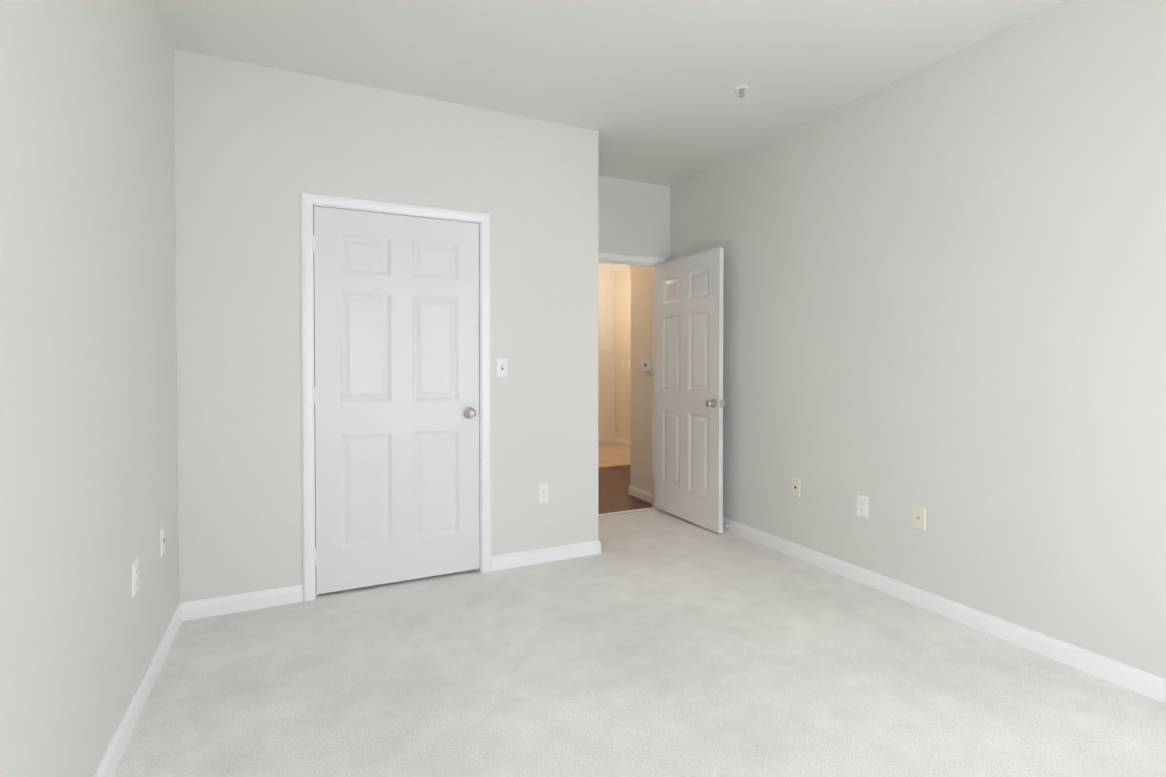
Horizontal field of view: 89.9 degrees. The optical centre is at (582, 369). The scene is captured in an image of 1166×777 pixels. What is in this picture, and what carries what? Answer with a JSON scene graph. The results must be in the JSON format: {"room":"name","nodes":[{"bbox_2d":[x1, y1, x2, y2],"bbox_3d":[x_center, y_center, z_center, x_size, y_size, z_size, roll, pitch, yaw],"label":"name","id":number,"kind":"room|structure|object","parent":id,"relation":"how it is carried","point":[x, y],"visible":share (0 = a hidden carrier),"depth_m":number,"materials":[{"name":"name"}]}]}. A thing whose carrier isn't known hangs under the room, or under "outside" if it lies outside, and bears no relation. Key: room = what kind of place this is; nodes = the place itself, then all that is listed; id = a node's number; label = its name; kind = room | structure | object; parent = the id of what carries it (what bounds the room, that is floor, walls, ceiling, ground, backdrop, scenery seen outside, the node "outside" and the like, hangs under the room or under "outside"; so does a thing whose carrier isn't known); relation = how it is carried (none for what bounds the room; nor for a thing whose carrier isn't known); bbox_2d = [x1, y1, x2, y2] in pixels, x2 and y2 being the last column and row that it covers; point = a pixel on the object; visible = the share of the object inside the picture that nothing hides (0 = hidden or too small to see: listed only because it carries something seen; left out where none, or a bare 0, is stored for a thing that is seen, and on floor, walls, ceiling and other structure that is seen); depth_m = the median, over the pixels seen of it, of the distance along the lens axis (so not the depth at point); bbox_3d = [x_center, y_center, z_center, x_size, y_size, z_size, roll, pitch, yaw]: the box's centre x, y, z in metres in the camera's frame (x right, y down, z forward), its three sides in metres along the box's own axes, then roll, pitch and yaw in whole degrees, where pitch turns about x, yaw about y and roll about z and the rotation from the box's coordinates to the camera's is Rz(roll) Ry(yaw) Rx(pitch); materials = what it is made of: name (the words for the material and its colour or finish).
{"room":"empty bedroom","nodes":[
{"label":"empty bedroom","id":0,"kind":"room"},
{"bbox_2d":[0,0,178,776],"bbox_3d":[-1.280,-0.139,1.323,0.107,2.740,5.030,0,1,-26],"label":"wall","id":1,"kind":"structure","parent":0,"point":[88,431],"depth_m":1.58,"materials":[{"name":"paint"}]},
{"bbox_2d":[132,558,138,596],"bbox_3d":[-1.579,0.731,2.063,0.007,0.115,0.070,0,1,-26],"label":"outlet","id":2,"kind":"object","parent":1,"relation":"attached to","point":[135,575],"visible":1,"depth_m":2.05,"materials":[{"name":"white plastic"}]},
{"bbox_2d":[94,602,185,776],"bbox_3d":[-1.059,1.192,1.007,0.013,0.086,4.035,0,1,-26],"label":"baseboard","id":3,"kind":"structure","parent":1,"relation":"attached to","point":[112,756],"depth_m":2.06,"materials":[{"name":"white wood"}]},
{"bbox_2d":[174,49,598,602],"bbox_3d":[-0.946,-0.167,3.344,2.278,2.740,0.100,0,1,-26],"label":"wall","id":4,"kind":"structure","parent":0,"point":[258,148],"depth_m":3.04,"materials":[{"name":"paint"}]},
{"bbox_2d":[186,584,302,620],"bbox_3d":[-1.691,1.166,2.937,0.506,0.086,0.013,0,1,-26],"label":"baseboard","id":5,"kind":"structure","parent":4,"relation":"attached to","point":[210,607],"depth_m":2.93,"materials":[{"name":"white wood"}]},
{"bbox_2d":[300,191,490,601],"bbox_3d":[-1.030,0.138,3.303,1.015,2.130,0.128,0,1,-26],"label":"trim","id":6,"kind":"structure","parent":4,"relation":"attached to","point":[309,201],"depth_m":3.09,"materials":[{"name":"white wood"}]},
{"bbox_2d":[312,206,479,594],"bbox_3d":[-1.019,0.161,3.281,0.902,2.045,0.165,0,1,-26],"label":"closet door","id":7,"kind":"structure","parent":4,"relation":"in","point":[396,387],"depth_m":3.25,"materials":[{"name":"white wood"}]},
{"bbox_2d":[496,358,507,376],"bbox_3d":[-0.483,-0.015,3.505,0.070,0.115,0.019,0,1,-26],"label":"light switch","id":8,"kind":"object","parent":4,"relation":"attached to","point":[501,367],"visible":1,"depth_m":3.51,"materials":[{"name":"white plastic"}]},
{"bbox_2d":[538,484,548,502],"bbox_3d":[-0.246,0.769,3.638,0.070,0.115,0.007,0,1,-26],"label":"outlet","id":9,"kind":"object","parent":4,"relation":"attached to","point":[543,493],"visible":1,"depth_m":3.63,"materials":[{"name":"white plastic"}]},
{"bbox_2d":[491,540,597,570],"bbox_3d":[-0.237,1.156,3.645,0.699,0.086,0.013,0,1,-26],"label":"baseboard","id":10,"kind":"structure","parent":4,"relation":"attached to","point":[530,557],"depth_m":3.63,"materials":[{"name":"white wood"}]},
{"bbox_2d":[598,540,600,553],"bbox_3d":[-0.056,1.148,4.174,0.032,0.086,0.808,0,1,-26],"label":"baseboard","id":11,"kind":"structure","parent":4,"relation":"attached to","point":[599,544],"depth_m":3.81,"materials":[{"name":"white wood"}]},
{"bbox_2d":[155,0,1064,186],"bbox_3d":[0.828,-1.602,4.399,6.608,0.100,8.750,0,1,-26],"label":"ceiling","id":12,"kind":"structure","parent":0,"point":[645,89],"depth_m":2.81,"materials":[{"name":"paint"}]},
{"bbox_2d":[735,85,749,97],"bbox_3d":[0.868,-1.513,3.188,0.080,0.044,0.080,0,1,-26],"label":"sprinkler","id":13,"kind":"object","parent":12,"relation":"attached to","point":[741,89],"visible":1,"depth_m":3.18,"materials":[{"name":"white metal"}]},
{"bbox_2d":[598,443,629,466],"bbox_3d":[0.162,1.171,7.951,4.730,0.056,1.850,0,1,-26],"label":"floor","id":14,"kind":"structure","parent":0,"point":[612,454],"depth_m":7.82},
{"bbox_2d":[598,268,630,440],"bbox_3d":[0.615,-0.218,7.001,4.730,2.740,3.920,0,1,-26],"label":"wall","id":15,"kind":"structure","parent":0,"point":[614,351],"depth_m":8.91,"materials":[{"name":"paint"}]},
{"bbox_2d":[598,437,613,443],"bbox_3d":[-0.152,1.085,8.708,1.430,0.086,0.013,0,1,-26],"label":"baseboard","id":16,"kind":"structure","parent":15,"relation":"attached to","point":[611,439],"depth_m":8.94,"materials":[{"name":"white wood"}]},
{"bbox_2d":[614,437,629,446],"bbox_3d":[0.782,1.089,8.407,0.013,0.086,1.330,0,1,-26],"label":"baseboard","id":17,"kind":"structure","parent":15,"relation":"attached to","point":[616,440],"depth_m":8.79,"materials":[{"name":"white wood"}]},
{"bbox_2d":[598,465,653,516],"bbox_3d":[0.998,1.195,6.234,4.730,0.056,1.970,0,1,-26],"label":"floor","id":18,"kind":"structure","parent":0,"point":[613,488],"depth_m":5.61,"materials":[{"name":"brown wood"}]},
{"bbox_2d":[598,176,669,261],"bbox_3d":[-0.754,-0.181,4.321,3.478,2.740,0.100,0,1,-26],"label":"wall","id":19,"kind":"structure","parent":0,"point":[633,217],"depth_m":4.82,"materials":[{"name":"paint"}]},
{"bbox_2d":[598,252,664,515],"bbox_3d":[0.237,0.119,4.808,0.971,2.134,0.136,0,1,-26],"label":"door frame","id":20,"kind":"structure","parent":19,"relation":"attached to","point":[625,259],"depth_m":4.94,"materials":[{"name":"white wood"}]},
{"bbox_2d":[655,247,725,532],"bbox_3d":[0.805,0.143,4.560,0.165,2.045,0.858,0,1,-26],"label":"entry door","id":21,"kind":"structure","parent":19,"relation":"in","point":[690,402],"depth_m":4.49,"materials":[{"name":"white wood"}]},
{"bbox_2d":[113,509,1165,776],"bbox_3d":[0.302,1.251,2.058,3.578,0.060,4.930,0,1,-26],"label":"floor carpet","id":22,"kind":"object","parent":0,"point":[653,643],"visible":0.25,"depth_m":2.25,"materials":[{"name":"white carpet"}]},
{"bbox_2d":[628,265,651,492],"bbox_3d":[-0.072,-0.214,6.722,0.150,2.740,3.620,0,1,-26],"label":"wall","id":23,"kind":"structure","parent":0,"point":[641,395],"depth_m":5.32,"materials":[{"name":"paint"}]},
{"bbox_2d":[629,485,651,503],"bbox_3d":[0.541,1.133,5.294,0.013,0.086,0.483,0,1,-26],"label":"baseboard","id":24,"kind":"structure","parent":23,"relation":"attached to","point":[641,494],"depth_m":5.32,"materials":[{"name":"white wood"}]},
{"bbox_2d":[642,361,650,370],"bbox_3d":[0.564,-0.033,5.213,0.028,0.090,0.120,0,1,-26],"label":"thermostat","id":25,"kind":"object","parent":23,"relation":"attached to","point":[646,365],"visible":1,"depth_m":5.19,"materials":[{"name":"white plastic"}]},
{"bbox_2d":[670,0,1165,678],"bbox_3d":[1.865,-0.160,2.800,0.100,2.740,4.930,0,1,-26],"label":"wall","id":26,"kind":"structure","parent":0,"point":[944,292],"depth_m":2.73,"materials":[{"name":"paint"}]},
{"bbox_2d":[791,477,799,496],"bbox_3d":[1.358,0.749,3.732,0.007,0.115,0.070,0,1,-26],"label":"phone jack","id":27,"kind":"object","parent":26,"relation":"attached to","point":[795,489],"visible":1,"depth_m":3.73,"materials":[{"name":"white plastic"}]},
{"bbox_2d":[857,495,867,517],"bbox_3d":[1.573,0.769,3.291,0.007,0.115,0.070,0,1,-26],"label":"outlet","id":28,"kind":"object","parent":26,"relation":"attached to","point":[862,506],"visible":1,"depth_m":3.29,"materials":[{"name":"white plastic"}]},
{"bbox_2d":[912,505,925,530],"bbox_3d":[1.714,0.758,2.990,0.016,0.115,0.070,0,1,-26],"label":"outlet","id":29,"kind":"object","parent":26,"relation":"attached to","point":[918,517],"visible":1,"depth_m":2.99,"materials":[{"name":"beige plastic"}]},
{"bbox_2d":[723,517,1165,703],"bbox_3d":[1.791,1.167,2.837,0.018,0.086,4.830,0,1,-26],"label":"baseboard","id":30,"kind":"structure","parent":26,"relation":"attached to","point":[1150,685],"depth_m":2.71,"materials":[{"name":"white wood"}]}
]}

